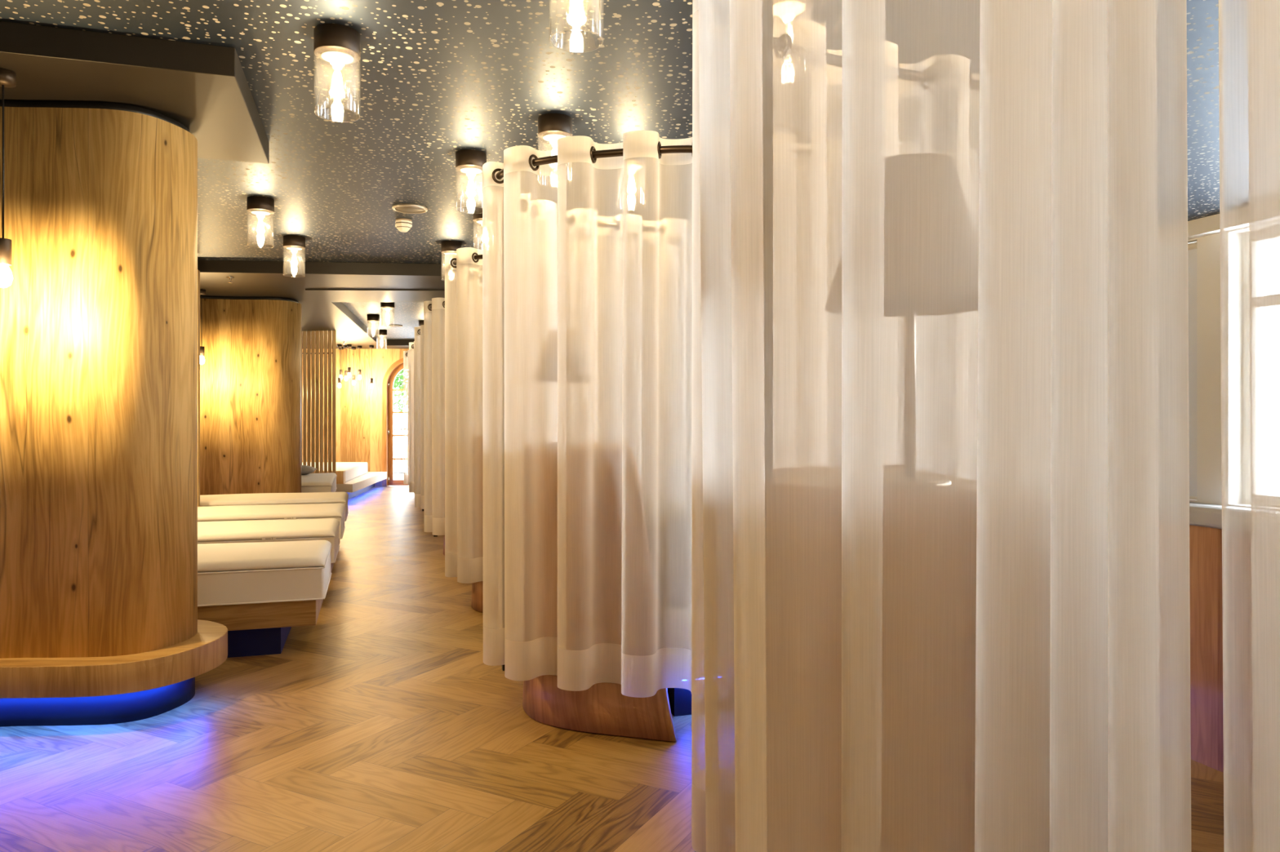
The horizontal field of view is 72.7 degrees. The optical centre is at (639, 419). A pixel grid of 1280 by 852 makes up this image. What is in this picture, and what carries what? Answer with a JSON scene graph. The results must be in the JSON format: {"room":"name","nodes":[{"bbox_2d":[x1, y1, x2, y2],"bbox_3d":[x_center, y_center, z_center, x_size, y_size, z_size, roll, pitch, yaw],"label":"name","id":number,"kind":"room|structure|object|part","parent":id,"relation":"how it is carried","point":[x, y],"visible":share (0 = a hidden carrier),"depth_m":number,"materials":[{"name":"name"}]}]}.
{"room":"spa relaxation room","nodes":[
{"label":"spa relaxation room","id":0,"kind":"room"},
{"bbox_2d":[197,269,199,506],"bbox_3d":[-4.882,-0.020,7.229,2.200,2.540,0.090,0,0,-17],"label":"wall","id":1,"kind":"structure","parent":0,"point":[198,271],"depth_m":7.54,"materials":[{"name":"brown wood"}]},
{"bbox_2d":[302,348,408,486],"bbox_3d":[-4.000,-0.080,16.260,10.800,2.660,0.320,0,0,0],"label":"wall","id":2,"kind":"structure","parent":0,"point":[358,406],"depth_m":16.10,"materials":[{"name":"brown wood"}]},
{"bbox_2d":[382,358,408,486],"bbox_3d":[-4.205,0.048,16.170,1.120,2.405,0.200,0,0,0],"label":"door","id":3,"kind":"structure","parent":2,"relation":"in","point":[394,369],"depth_m":16.17,"materials":[{"name":"brown wood"}]},
{"bbox_3d":[-4.205,0.076,16.220,0.964,2.307,0.060,0,0,0],"label":"frame","id":4,"kind":"part","parent":3,"relation":"part of","materials":[{"name":"wood"}]},
{"bbox_2d":[0,485,1223,851],"bbox_3d":[-1.748,1.250,6.294,17.111,0.001,21.484,0,0,0],"label":"floor","id":5,"kind":"structure","parent":0,"point":[381,724],"depth_m":3.18,"materials":[{"name":"brown wood"}]},
{"bbox_2d":[0,100,227,727],"bbox_3d":[-2.953,-0.025,3.634,2.237,2.550,0.820,0,0,-15],"label":"column","id":6,"kind":"structure","parent":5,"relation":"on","point":[100,624],"depth_m":3.54,"materials":[{"name":"brown wood"}]},
{"bbox_2d":[200,295,301,495],"bbox_3d":[-4.693,-0.025,9.313,2.237,2.550,0.820,0,0,-15],"label":"partition","id":7,"kind":"object","parent":5,"relation":"on","point":[251,371],"visible":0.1,"depth_m":9.21,"materials":[{"name":"brown wood"}]},
{"bbox_2d":[197,540,332,657],"bbox_3d":[-2.712,0.993,4.706,1.936,0.515,0.812,0,0,-17],"label":"bench","id":8,"kind":"object","parent":5,"relation":"on","point":[260,591],"visible":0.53,"depth_m":4.56,"materials":[{"name":"white fabric"}]},
{"bbox_3d":[-2.734,1.026,4.700,1.890,0.138,0.760,0,0,-17],"label":"frame","id":9,"kind":"part","parent":8,"relation":"part of","materials":[{"name":"brown wood"}]},
{"bbox_3d":[-2.710,0.870,4.707,1.920,0.175,0.800,0,0,-17],"label":"mattress","id":10,"kind":"part","parent":8,"relation":"part of","materials":[{"name":"white fabric"}]},
{"bbox_2d":[197,518,339,573],"bbox_3d":[-3.064,0.993,5.868,1.936,0.515,0.819,0,0,-17],"label":"bench","id":11,"kind":"object","parent":5,"relation":"on","point":[324,529],"visible":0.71,"depth_m":5.77,"materials":[{"name":"white fabric"}]},
{"bbox_3d":[-3.063,0.870,5.872,1.920,0.175,0.800,0,0,-17],"label":"mattress","id":12,"kind":"part","parent":11,"relation":"part of","materials":[{"name":"beige fabric"}]},
{"bbox_2d":[197,503,345,545],"bbox_3d":[-3.416,0.993,7.028,1.936,0.515,0.819,0,0,-17],"label":"lounger","id":13,"kind":"object","parent":5,"relation":"on","point":[314,511],"visible":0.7,"depth_m":6.92,"materials":[{"name":"white fabric"}]},
{"bbox_3d":[-3.415,0.870,7.032,1.920,0.175,0.800,0,0,-17],"label":"mattress","id":14,"kind":"part","parent":13,"relation":"part of","materials":[{"name":"beige fabric"}]},
{"bbox_2d":[200,492,348,521],"bbox_3d":[-3.787,0.993,8.221,1.936,0.515,0.812,0,0,-17],"label":"lounger","id":15,"kind":"object","parent":5,"relation":"on","point":[259,499],"visible":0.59,"depth_m":8.09,"materials":[{"name":"white fabric"}]},
{"bbox_3d":[-3.785,0.870,8.222,1.920,0.175,0.800,0,0,-17],"label":"mattress","id":16,"kind":"part","parent":15,"relation":"part of","materials":[{"name":"beige fabric"}]},
{"bbox_2d":[301,330,335,473],"bbox_3d":[-4.928,-0.025,12.876,0.959,2.546,0.120,0,0,10],"label":"screen","id":17,"kind":"object","parent":5,"relation":"on","point":[314,353],"visible":0.41,"depth_m":12.79,"materials":[{"name":"brown wood"}]},
{"bbox_2d":[301,472,337,493],"bbox_3d":[-4.271,0.993,10.938,0.812,0.515,1.936,0,0,-18],"label":"lounger","id":18,"kind":"object","parent":5,"relation":"on","point":[310,482],"visible":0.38,"depth_m":10.22,"materials":[{"name":"white fabric"}]},
{"bbox_2d":[301,465,317,475],"bbox_3d":[-4.600,0.675,11.450,0.620,0.140,0.420,0,0,-14],"label":"pillow","id":19,"kind":"object","parent":18,"relation":"on","point":[305,469],"visible":0.25,"depth_m":11.34,"materials":[{"name":"grey fabric"}]},
{"bbox_2d":[302,462,386,499],"bbox_3d":[-5.350,1.015,14.540,2.100,0.470,3.080,0,0,0],"label":"platform bed","id":20,"kind":"object","parent":5,"relation":"on","point":[353,478],"visible":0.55,"depth_m":14.09,"materials":[{"name":"white fabric"}]},
{"bbox_3d":[-5.286,0.877,14.435,1.424,0.191,2.743,0,0,-4],"label":"mattress","id":21,"kind":"part","parent":20,"relation":"part of","materials":[{"name":"white fabric"}]},
{"bbox_2d":[443,435,453,555],"bbox_3d":[-1.512,0.688,8.173,0.674,1.136,1.075,0,0,0],"label":"base cabinet","id":22,"kind":"object","parent":5,"relation":"on","point":[451,435],"visible":0.02,"depth_m":7.98,"materials":[{"name":"brown wood"}]},
{"bbox_2d":[453,254,482,582],"bbox_3d":[-0.155,0.107,6.101,2.293,2.286,1.507,0,0,-16],"label":"curtain rod","id":23,"kind":"object","parent":5,"relation":"on","point":[479,256],"visible":0.03,"depth_m":5.49,"materials":[{"name":"brown metal"}]},
{"bbox_3d":[-0.173,-1.022,6.087,2.251,0.029,1.506,0,0,-16],"label":"rail","id":24,"kind":"part","parent":23,"relation":"part of","materials":[{"name":"brown metal"}]},
{"bbox_2d":[468,267,608,497],"bbox_3d":[-0.566,-0.021,6.666,1.586,2.117,0.322,0,0,-31],"label":"sheer curtain","id":25,"kind":"object","parent":23,"relation":"hanging from","point":[469,268],"visible":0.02,"depth_m":6.33,"materials":[{"name":"white fabric"}]},
{"bbox_2d":[444,240,676,583],"bbox_3d":[-0.111,-0.021,5.561,2.411,2.117,0.715,0,0,8],"label":"sheer curtain","id":26,"kind":"object","parent":23,"relation":"hanging from","point":[464,558],"visible":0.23,"depth_m":5.53,"materials":[{"name":"white fabric"}]},
{"bbox_2d":[471,438,483,612],"bbox_3d":[-0.812,0.688,5.913,0.674,1.136,1.075,0,0,0],"label":"base cabinet","id":27,"kind":"object","parent":5,"relation":"on","point":[477,601],"visible":0.05,"depth_m":5.65,"materials":[{"name":"brown wood"}]},
{"bbox_2d":[495,145,692,671],"bbox_3d":[0.465,0.107,4.061,2.293,2.286,1.507,0,0,-16],"label":"curtain rod","id":28,"kind":"object","parent":5,"relation":"on","point":[673,148],"visible":0.12,"depth_m":3.34,"materials":[{"name":"brown metal"}]},
{"bbox_3d":[-0.585,0.036,3.800,0.034,2.117,0.034,0,0,-17],"label":"post","id":29,"kind":"part","parent":28,"relation":"part of","materials":[{"name":"white metal"}]},
{"bbox_2d":[482,130,692,697],"bbox_3d":[0.509,-0.021,3.521,2.411,2.117,0.715,0,0,8],"label":"sheer curtain","id":30,"kind":"object","parent":28,"relation":"hanging from","point":[513,640],"visible":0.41,"depth_m":3.40,"materials":[{"name":"white fabric"}]},
{"bbox_3d":[0.447,-1.022,4.046,2.251,0.029,1.506,0,0,-16],"label":"rail","id":31,"kind":"part","parent":28,"relation":"part of","materials":[{"name":"brown metal"}]},
{"bbox_2d":[520,193,684,596],"bbox_3d":[0.054,-0.021,4.626,1.586,2.117,0.322,0,0,-31],"label":"sheer curtain","id":32,"kind":"object","parent":28,"relation":"hanging from","point":[673,335],"visible":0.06,"depth_m":4.67,"materials":[{"name":"white fabric"}]},
{"bbox_2d":[522,443,676,742],"bbox_3d":[-0.192,0.688,3.873,0.674,1.136,1.075,0,0,0],"label":"base cabinet","id":33,"kind":"object","parent":5,"relation":"on","point":[601,708],"visible":0.14,"depth_m":3.47,"materials":[{"name":"brown wood"}]},
{"bbox_2d":[542,330,582,382],"bbox_3d":[-0.358,-0.144,4.060,0.280,0.537,0.280,0,0,0],"label":"table lamp","id":34,"kind":"object","parent":33,"relation":"on","point":[576,362],"visible":0.02,"depth_m":3.98,"materials":[{"name":"beige"}]},
{"bbox_2d":[542,444,613,448],"bbox_3d":[-0.252,0.140,3.914,0.410,0.030,0.807,0,0,0],"label":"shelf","id":35,"kind":"object","parent":33,"relation":"attached to","point":[602,445],"depth_m":3.90,"materials":[{"name":"brown wood"}]},
{"bbox_2d":[642,495,691,716],"bbox_3d":[0.836,0.815,4.229,1.800,0.870,0.800,0,0,-17],"label":"daybed","id":36,"kind":"object","parent":5,"relation":"on","point":[680,699],"visible":0.02,"depth_m":3.66,"materials":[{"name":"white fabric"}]},
{"bbox_3d":[0.336,0.587,4.066,0.688,0.413,0.700,0,0,-17],"label":"backrest","id":37,"kind":"part","parent":36,"relation":"part of","materials":[{"name":"beige fabric"}]},
{"bbox_3d":[0.836,0.900,4.229,1.780,0.210,0.780,0,0,-17],"label":"mattress","id":38,"kind":"part","parent":36,"relation":"part of","materials":[{"name":"white fabric"}]},
{"bbox_2d":[1189,504,1245,773],"bbox_3d":[2.159,0.785,2.856,0.090,0.930,2.600,0,0,-17],"label":"wall","id":39,"kind":"structure","parent":5,"relation":"on","point":[1205,522],"depth_m":3.13,"materials":[{"name":"brown wood"}]},
{"bbox_3d":[-0.757,0.107,8.410,2.416,2.286,1.663,0,0,0],"label":"curtain rod","id":40,"kind":"object","parent":5,"relation":"on","visible":0},
{"bbox_2d":[423,297,671,537],"bbox_3d":[-0.811,-0.021,7.821,2.411,2.117,0.715,0,0,8],"label":"sheer curtain","id":41,"kind":"object","parent":40,"relation":"hanging from","point":[433,367],"visible":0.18,"depth_m":7.76,"materials":[{"name":"white fabric"}]},
{"bbox_3d":[-1.427,0.107,10.660,2.416,2.286,1.663,0,0,0],"label":"curtain rod","id":42,"kind":"object","parent":5,"relation":"on","visible":0},
{"bbox_2d":[414,324,441,509],"bbox_3d":[-1.481,-0.021,10.071,2.411,2.117,0.715,0,0,8],"label":"sheer curtain","id":43,"kind":"object","parent":42,"relation":"hanging from","point":[419,360],"visible":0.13,"depth_m":10.20,"materials":[{"name":"white fabric"}]},
{"bbox_3d":[-2.037,0.107,12.710,2.416,2.286,1.663,0,0,0],"label":"curtain rod","id":44,"kind":"object","parent":5,"relation":"on","visible":0},
{"bbox_2d":[408,341,420,493],"bbox_3d":[-2.091,-0.021,12.121,2.411,2.117,0.715,0,0,8],"label":"sheer curtain","id":45,"kind":"object","parent":44,"relation":"hanging from","point":[411,394],"visible":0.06,"depth_m":12.25,"materials":[{"name":"white fabric"}]},
{"bbox_3d":[-2.537,0.107,14.260,2.416,2.286,1.663,0,0,0],"label":"curtain rod","id":46,"kind":"object","parent":5,"relation":"on","visible":0},
{"bbox_2d":[403,350,413,484],"bbox_3d":[-2.591,-0.021,13.671,2.411,2.117,0.715,0,0,8],"label":"sheer curtain","id":47,"kind":"object","parent":46,"relation":"hanging from","point":[406,357],"visible":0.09,"depth_m":13.80,"materials":[{"name":"white fabric"}]},
{"bbox_3d":[1.303,0.107,2.010,2.416,2.286,1.663,0,0,0],"label":"curtain rod","id":48,"kind":"object","parent":5,"relation":"on","visible":0},
{"bbox_2d":[691,0,706,851],"bbox_3d":[0.794,-0.021,2.526,1.586,2.117,0.322,0,0,-31],"label":"sheer curtain","id":49,"kind":"object","parent":48,"relation":"hanging from","point":[698,723],"visible":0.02,"depth_m":2.08,"materials":[{"name":"white fabric"}]},
{"bbox_2d":[697,0,1191,851],"bbox_3d":[0.326,-0.021,1.373,0.351,2.117,0.872,0,0,-43],"label":"sheer curtain","id":50,"kind":"object","parent":48,"relation":"hanging from","point":[944,243],"visible":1,"depth_m":1.23,"materials":[{"name":"white fabric"}]},
{"bbox_2d":[1218,0,1279,851],"bbox_3d":[1.151,-0.021,1.186,0.774,2.117,0.114,0,0,-4],"label":"sheer curtain","id":51,"kind":"object","parent":48,"relation":"hanging from","point":[1251,762],"visible":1,"depth_m":1.13,"materials":[{"name":"white fabric"}]},
{"bbox_2d":[0,0,1241,339],"bbox_3d":[-1.792,-1.510,7.660,10.850,0.200,21.500,0,0,-17],"label":"ceiling","id":52,"kind":"structure","parent":0,"point":[432,81],"depth_m":3.81,"materials":[{"name":"grey paint"}]},
{"bbox_2d":[0,21,269,164],"bbox_3d":[-3.722,-1.355,3.251,4.207,0.110,1.184,0,0,-17],"label":"soffit","id":53,"kind":"structure","parent":52,"relation":"attached to","point":[204,88],"depth_m":3.34,"materials":[{"name":"grey paint"}]},
{"bbox_2d":[0,67,16,288],"bbox_3d":[-2.385,-0.895,3.255,0.080,0.809,0.080,0,0,0],"label":"pendant lamp","id":54,"kind":"object","parent":53,"relation":"hanging from","point":[7,77],"visible":1,"depth_m":3.25,"materials":[{"name":"brown metal"}]},
{"bbox_3d":[-2.385,-0.962,3.255,0.007,0.587,0.007,0,0,22],"label":"cord","id":55,"kind":"part","parent":54,"relation":"part of","materials":[{"name":"black metal"}]},
{"bbox_2d":[0,238,12,266],"bbox_3d":[-2.385,-0.625,3.255,0.054,0.095,0.054,0,0,0],"label":"socket","id":56,"kind":"object","parent":54,"relation":"attached to","point":[6,245],"depth_m":3.24,"materials":[{"name":"brown metal"}]},
{"bbox_3d":[-2.385,-0.544,3.255,0.060,0.107,0.060,0,0,0],"label":"bulb","id":57,"kind":"part","parent":54,"relation":"part of","materials":[{"name":"white glass"}]},
{"bbox_2d":[246,195,274,235],"bbox_3d":[-2.435,-1.261,5.580,0.162,0.298,0.162,0,0,0],"label":"ceiling lamp","id":58,"kind":"object","parent":52,"relation":"attached to","point":[261,206],"visible":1,"depth_m":5.53,"materials":[{"name":"brown metal"}]},
{"bbox_2d":[251,210,270,219],"bbox_3d":[-2.435,-1.304,5.580,0.112,0.044,0.112,0,0,0],"label":"socket","id":59,"kind":"object","parent":58,"relation":"attached to","point":[260,215],"depth_m":5.56,"materials":[{"name":"beige"}]},
{"bbox_2d":[283,235,305,266],"bbox_3d":[-2.685,-1.261,6.750,0.162,0.298,0.162,0,0,0],"label":"ceiling lamp","id":60,"kind":"object","parent":52,"relation":"attached to","point":[295,243],"visible":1,"depth_m":6.70,"materials":[{"name":"brown metal"}]},
{"bbox_2d":[286,247,302,254],"bbox_3d":[-2.685,-1.304,6.750,0.112,0.044,0.112,0,0,0],"label":"socket","id":61,"kind":"object","parent":60,"relation":"attached to","point":[294,251],"depth_m":6.73,"materials":[{"name":"beige"}]},
{"bbox_2d":[197,260,470,345],"bbox_3d":[-3.000,-1.355,11.425,11.199,0.110,7.950,0,0,0],"label":"soffit","id":62,"kind":"structure","parent":52,"relation":"attached to","point":[282,279],"depth_m":8.25,"materials":[{"name":"grey paint"}]},
{"bbox_2d":[200,288,205,364],"bbox_3d":[-4.413,-0.924,8.750,0.080,0.753,0.080,0,0,0],"label":"pendant lamp","id":63,"kind":"object","parent":62,"relation":"hanging from","point":[202,291],"visible":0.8,"depth_m":8.73,"materials":[{"name":"glass"}]},
{"bbox_2d":[200,346,204,355],"bbox_3d":[-4.413,-0.682,8.750,0.054,0.095,0.054,0,0,0],"label":"socket","id":64,"kind":"object","parent":63,"relation":"attached to","point":[202,348],"depth_m":8.73,"materials":[{"name":"brown metal"}]},
{"bbox_3d":[-4.413,-0.601,8.750,0.060,0.107,0.060,0,0,0],"label":"bulb","id":65,"kind":"part","parent":63,"relation":"part of","materials":[{"name":"white glass"}]},
{"bbox_2d":[226,276,234,283],"bbox_3d":[-3.761,-1.275,7.980,0.068,0.050,0.068,0,0,0],"label":"sprinkler","id":66,"kind":"object","parent":62,"relation":"attached to","point":[229,277],"visible":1,"depth_m":7.97,"materials":[{"name":"silver metal"}]},
{"bbox_2d":[337,344,342,387],"bbox_3d":[-5.253,-0.920,15.200,0.080,0.760,0.080,0,0,0],"label":"pendant lamp","id":67,"kind":"object","parent":62,"relation":"hanging from","point":[338,345],"visible":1,"depth_m":15.18,"materials":[{"name":"glass"}]},
{"bbox_2d":[343,345,348,381],"bbox_3d":[-5.207,-0.987,15.400,0.080,0.627,0.080,0,0,0],"label":"pendant lamp","id":68,"kind":"object","parent":62,"relation":"hanging from","point":[344,346],"visible":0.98,"depth_m":15.38,"materials":[{"name":"glass"}]},
{"bbox_2d":[346,344,351,377],"bbox_3d":[-5.082,-1.010,15.200,0.080,0.580,0.080,0,0,0],"label":"pendant lamp","id":69,"kind":"object","parent":62,"relation":"hanging from","point":[348,345],"visible":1,"depth_m":15.18,"materials":[{"name":"glass"}]},
{"bbox_2d":[368,345,373,388],"bbox_3d":[-4.755,-0.919,15.400,0.080,0.761,0.080,0,0,0],"label":"pendant lamp","id":70,"kind":"object","parent":62,"relation":"hanging from","point":[370,346],"visible":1,"depth_m":15.38,"materials":[{"name":"glass"}]},
{"bbox_2d":[305,288,444,302],"bbox_3d":[-0.465,-1.295,9.155,5.929,0.014,0.910,0,0,0],"label":"soffit","id":71,"kind":"structure","parent":62,"relation":"attached to","point":[328,295],"depth_m":9.03,"materials":[{"name":"grey paint"}]},
{"bbox_2d":[313,23,360,122],"bbox_3d":[-1.107,-1.261,3.180,0.162,0.298,0.162,0,0,0],"label":"ceiling lamp","id":72,"kind":"object","parent":52,"relation":"attached to","point":[339,45],"visible":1,"depth_m":3.13,"materials":[{"name":"brown metal"}]},
{"bbox_2d":[320,50,353,70],"bbox_3d":[-1.107,-1.304,3.180,0.112,0.044,0.112,0,0,0],"label":"socket","id":73,"kind":"object","parent":72,"relation":"attached to","point":[337,59],"depth_m":3.16,"materials":[{"name":"beige"}]},
{"bbox_2d":[302,339,414,348],"bbox_3d":[-3.950,-1.355,15.750,9.900,0.110,0.700,0,0,0],"label":"soffit","id":74,"kind":"structure","parent":52,"relation":"attached to","point":[387,344],"depth_m":15.41,"materials":[{"name":"grey paint"}]},
{"bbox_2d":[338,346,342,379],"bbox_3d":[-5.402,-1.004,15.700,0.080,0.592,0.080,0,0,0],"label":"pendant lamp","id":75,"kind":"object","parent":74,"relation":"hanging from","point":[340,348],"visible":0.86,"depth_m":15.69,"materials":[{"name":"glass"}]},
{"bbox_2d":[351,346,355,385],"bbox_3d":[-5.171,-0.955,15.700,0.080,0.690,0.080,0,0,0],"label":"pendant lamp","id":76,"kind":"object","parent":74,"relation":"hanging from","point":[353,348],"visible":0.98,"depth_m":15.68,"materials":[{"name":"glass"}]},
{"bbox_2d":[357,346,361,379],"bbox_3d":[-4.999,-0.999,15.500,0.080,0.602,0.080,0,0,0],"label":"pendant lamp","id":77,"kind":"object","parent":74,"relation":"hanging from","point":[359,377],"visible":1,"depth_m":15.48,"materials":[{"name":"glass"}]},
{"bbox_2d":[367,314,379,332],"bbox_3d":[-3.620,-1.261,11.800,0.162,0.298,0.162,0,0,0],"label":"ceiling lamp","id":78,"kind":"object","parent":52,"relation":"attached to","point":[373,318],"visible":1,"depth_m":11.74,"materials":[{"name":"brown metal"}]},
{"bbox_2d":[376,329,386,344],"bbox_3d":[-4.100,-1.261,13.800,0.162,0.298,0.162,0,0,0],"label":"ceiling lamp","id":79,"kind":"object","parent":52,"relation":"attached to","point":[381,333],"visible":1,"depth_m":13.75,"materials":[{"name":"brown metal"}]},
{"bbox_2d":[380,302,394,319],"bbox_3d":[-3.020,-1.261,10.400,0.162,0.298,0.162,0,0,0],"label":"ceiling lamp","id":80,"kind":"object","parent":52,"relation":"attached to","point":[387,306],"visible":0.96,"depth_m":10.35,"materials":[{"name":"brown metal"}]},
{"bbox_2d":[382,307,392,311],"bbox_3d":[-3.020,-1.304,10.400,0.112,0.044,0.112,0,0,0],"label":"socket","id":81,"kind":"object","parent":80,"relation":"attached to","point":[387,309],"depth_m":10.38,"materials":[{"name":"beige"}]},
{"bbox_2d":[388,324,402,327],"bbox_3d":[-3.680,-1.402,13.100,0.200,0.016,0.200,0,0,0],"label":"ceiling speaker","id":82,"kind":"object","parent":52,"relation":"attached to","point":[392,326],"visible":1,"depth_m":13.07,"materials":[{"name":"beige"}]},
{"bbox_2d":[395,217,412,232],"bbox_3d":[-1.675,-1.368,6.160,0.113,0.084,0.113,0,0,22],"label":"smoke detector","id":83,"kind":"object","parent":52,"relation":"attached to","point":[403,225],"visible":1,"depth_m":6.12,"materials":[{"name":"beige plastic"}]},
{"bbox_2d":[391,203,427,213],"bbox_3d":[-1.535,-1.402,5.800,0.228,0.016,0.228,0,0,0],"label":"ceiling speaker","id":84,"kind":"object","parent":52,"relation":"attached to","point":[406,208],"visible":1,"depth_m":5.77,"materials":[{"name":"beige"}]},
{"bbox_2d":[395,206,424,213],"bbox_3d":[-1.535,-1.399,5.800,0.195,0.002,0.195,0,0,0],"label":"grille","id":85,"kind":"object","parent":84,"relation":"attached to","point":[398,209],"depth_m":5.79,"materials":[{"name":"metal"}]},
{"bbox_2d":[418,320,429,326],"bbox_3d":[-3.100,-1.261,12.500,0.162,0.298,0.162,0,0,0],"label":"ceiling lamp","id":86,"kind":"object","parent":52,"relation":"hanging from","point":[420,322],"visible":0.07,"depth_m":12.43,"materials":[{"name":"brown metal"}]},
{"bbox_2d":[440,240,462,254],"bbox_3d":[-1.510,-1.261,6.960,0.162,0.298,0.162,0,0,0],"label":"ceiling lamp","id":87,"kind":"object","parent":52,"relation":"attached to","point":[446,246],"visible":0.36,"depth_m":6.89,"materials":[{"name":"brown metal"}]},
{"bbox_2d":[444,252,456,254],"bbox_3d":[-1.510,-1.304,6.960,0.112,0.044,0.112,0,0,0],"label":"socket","id":88,"kind":"object","parent":87,"relation":"attached to","point":[446,253],"depth_m":6.92,"materials":[{"name":"beige"}]},
{"bbox_2d":[455,149,486,197],"bbox_3d":[-0.900,-1.261,4.630,0.162,0.298,0.162,0,0,0],"label":"ceiling lamp","id":89,"kind":"object","parent":52,"relation":"attached to","point":[469,162],"visible":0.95,"depth_m":4.58,"materials":[{"name":"brown metal"}]},
{"bbox_2d":[460,167,481,178],"bbox_3d":[-0.900,-1.304,4.630,0.112,0.044,0.112,0,0,0],"label":"socket","id":90,"kind":"object","parent":89,"relation":"attached to","point":[471,172],"depth_m":4.61,"materials":[{"name":"beige"}]},
{"bbox_2d":[472,206,493,226],"bbox_3d":[-1.040,-1.261,5.840,0.162,0.298,0.162,0,0,0],"label":"ceiling lamp","id":91,"kind":"object","parent":52,"relation":"attached to","point":[477,211],"visible":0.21,"depth_m":5.78,"materials":[{"name":"brown metal"}]},
{"bbox_2d":[537,113,572,151],"bbox_3d":[-0.400,-1.261,4.090,0.162,0.298,0.162,0,0,0],"label":"ceiling lamp","id":92,"kind":"object","parent":52,"relation":"attached to","point":[552,127],"visible":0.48,"depth_m":4.03,"materials":[{"name":"brown metal"}]},
{"bbox_2d":[542,133,566,147],"bbox_3d":[-0.400,-1.304,4.090,0.112,0.044,0.112,0,0,0],"label":"socket","id":93,"kind":"object","parent":92,"relation":"attached to","point":[553,139],"depth_m":4.07,"materials":[{"name":"beige"}]},
{"bbox_2d":[551,0,590,53],"bbox_3d":[-0.187,-1.261,2.560,0.162,0.298,0.162,0,0,0],"label":"ceiling lamp","id":94,"kind":"object","parent":52,"relation":"attached to","point":[576,5],"visible":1,"depth_m":2.55,"materials":[{"name":"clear glass"}]},
{"bbox_2d":[1187,229,1245,507],"bbox_3d":[3.647,-0.080,7.911,0.300,2.660,18.200,0,0,-17],"label":"wall","id":95,"kind":"structure","parent":0,"point":[1209,490],"depth_m":6.14,"materials":[{"name":"white paint"}]},
{"bbox_2d":[1187,242,1196,500],"bbox_3d":[3.739,-0.348,7.302,0.050,1.873,2.174,0,0,-17],"label":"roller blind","id":96,"kind":"object","parent":95,"relation":"attached to","point":[1192,247],"visible":0.12,"depth_m":6.34,"materials":[{"name":"white fabric"}]},
{"bbox_2d":[1187,208,1241,239],"bbox_3d":[3.485,-1.355,7.757,0.100,0.110,18.000,0,0,-17],"label":"trim","id":97,"kind":"structure","parent":95,"relation":"attached to","point":[1209,225],"depth_m":6.08,"materials":[{"name":"white paint"}]},
{"bbox_2d":[1189,502,1245,510],"bbox_3d":[3.465,0.660,7.751,0.180,0.120,18.000,0,0,-17],"label":"trim","id":98,"kind":"structure","parent":95,"relation":"attached to","point":[1190,503],"depth_m":6.08,"materials":[{"name":"grey paint"}]},
{"bbox_2d":[1242,248,1248,504],"bbox_3d":[4.422,-0.350,5.409,0.070,1.880,1.360,0,0,-17],"label":"window","id":99,"kind":"structure","parent":95,"relation":"in","point":[1246,397],"depth_m":6.02,"materials":[{"name":"white plastic"}]},
{"label":"outside","id":100,"kind":"structure","parent":0,"visible":0},
{"bbox_2d":[393,456,403,479],"bbox_3d":[-4.000,1.340,23.210,20.000,0.120,13.580,0,0,0],"label":"terrace","id":101,"kind":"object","parent":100,"point":[397,462],"depth_m":22.29,"materials":[{"name":"white stone"}]},
{"bbox_2d":[393,428,406,474],"bbox_3d":[-4.600,0.720,18.600,4.420,1.120,0.044,0,0,0],"label":"balcony railing","id":102,"kind":"object","parent":101,"relation":"on","point":[394,429],"visible":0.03,"depth_m":18.59,"materials":[{"name":"grey paint"}]},
{"bbox_2d":[393,369,407,411],"bbox_3d":[-6.292,-1.205,24.009,3.437,5.310,2.624,0,0,-3],"label":"tree","id":103,"kind":"object","parent":101,"relation":"on","point":[397,383],"visible":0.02,"depth_m":23.75,"materials":[{"name":"green plant"}]}
]}

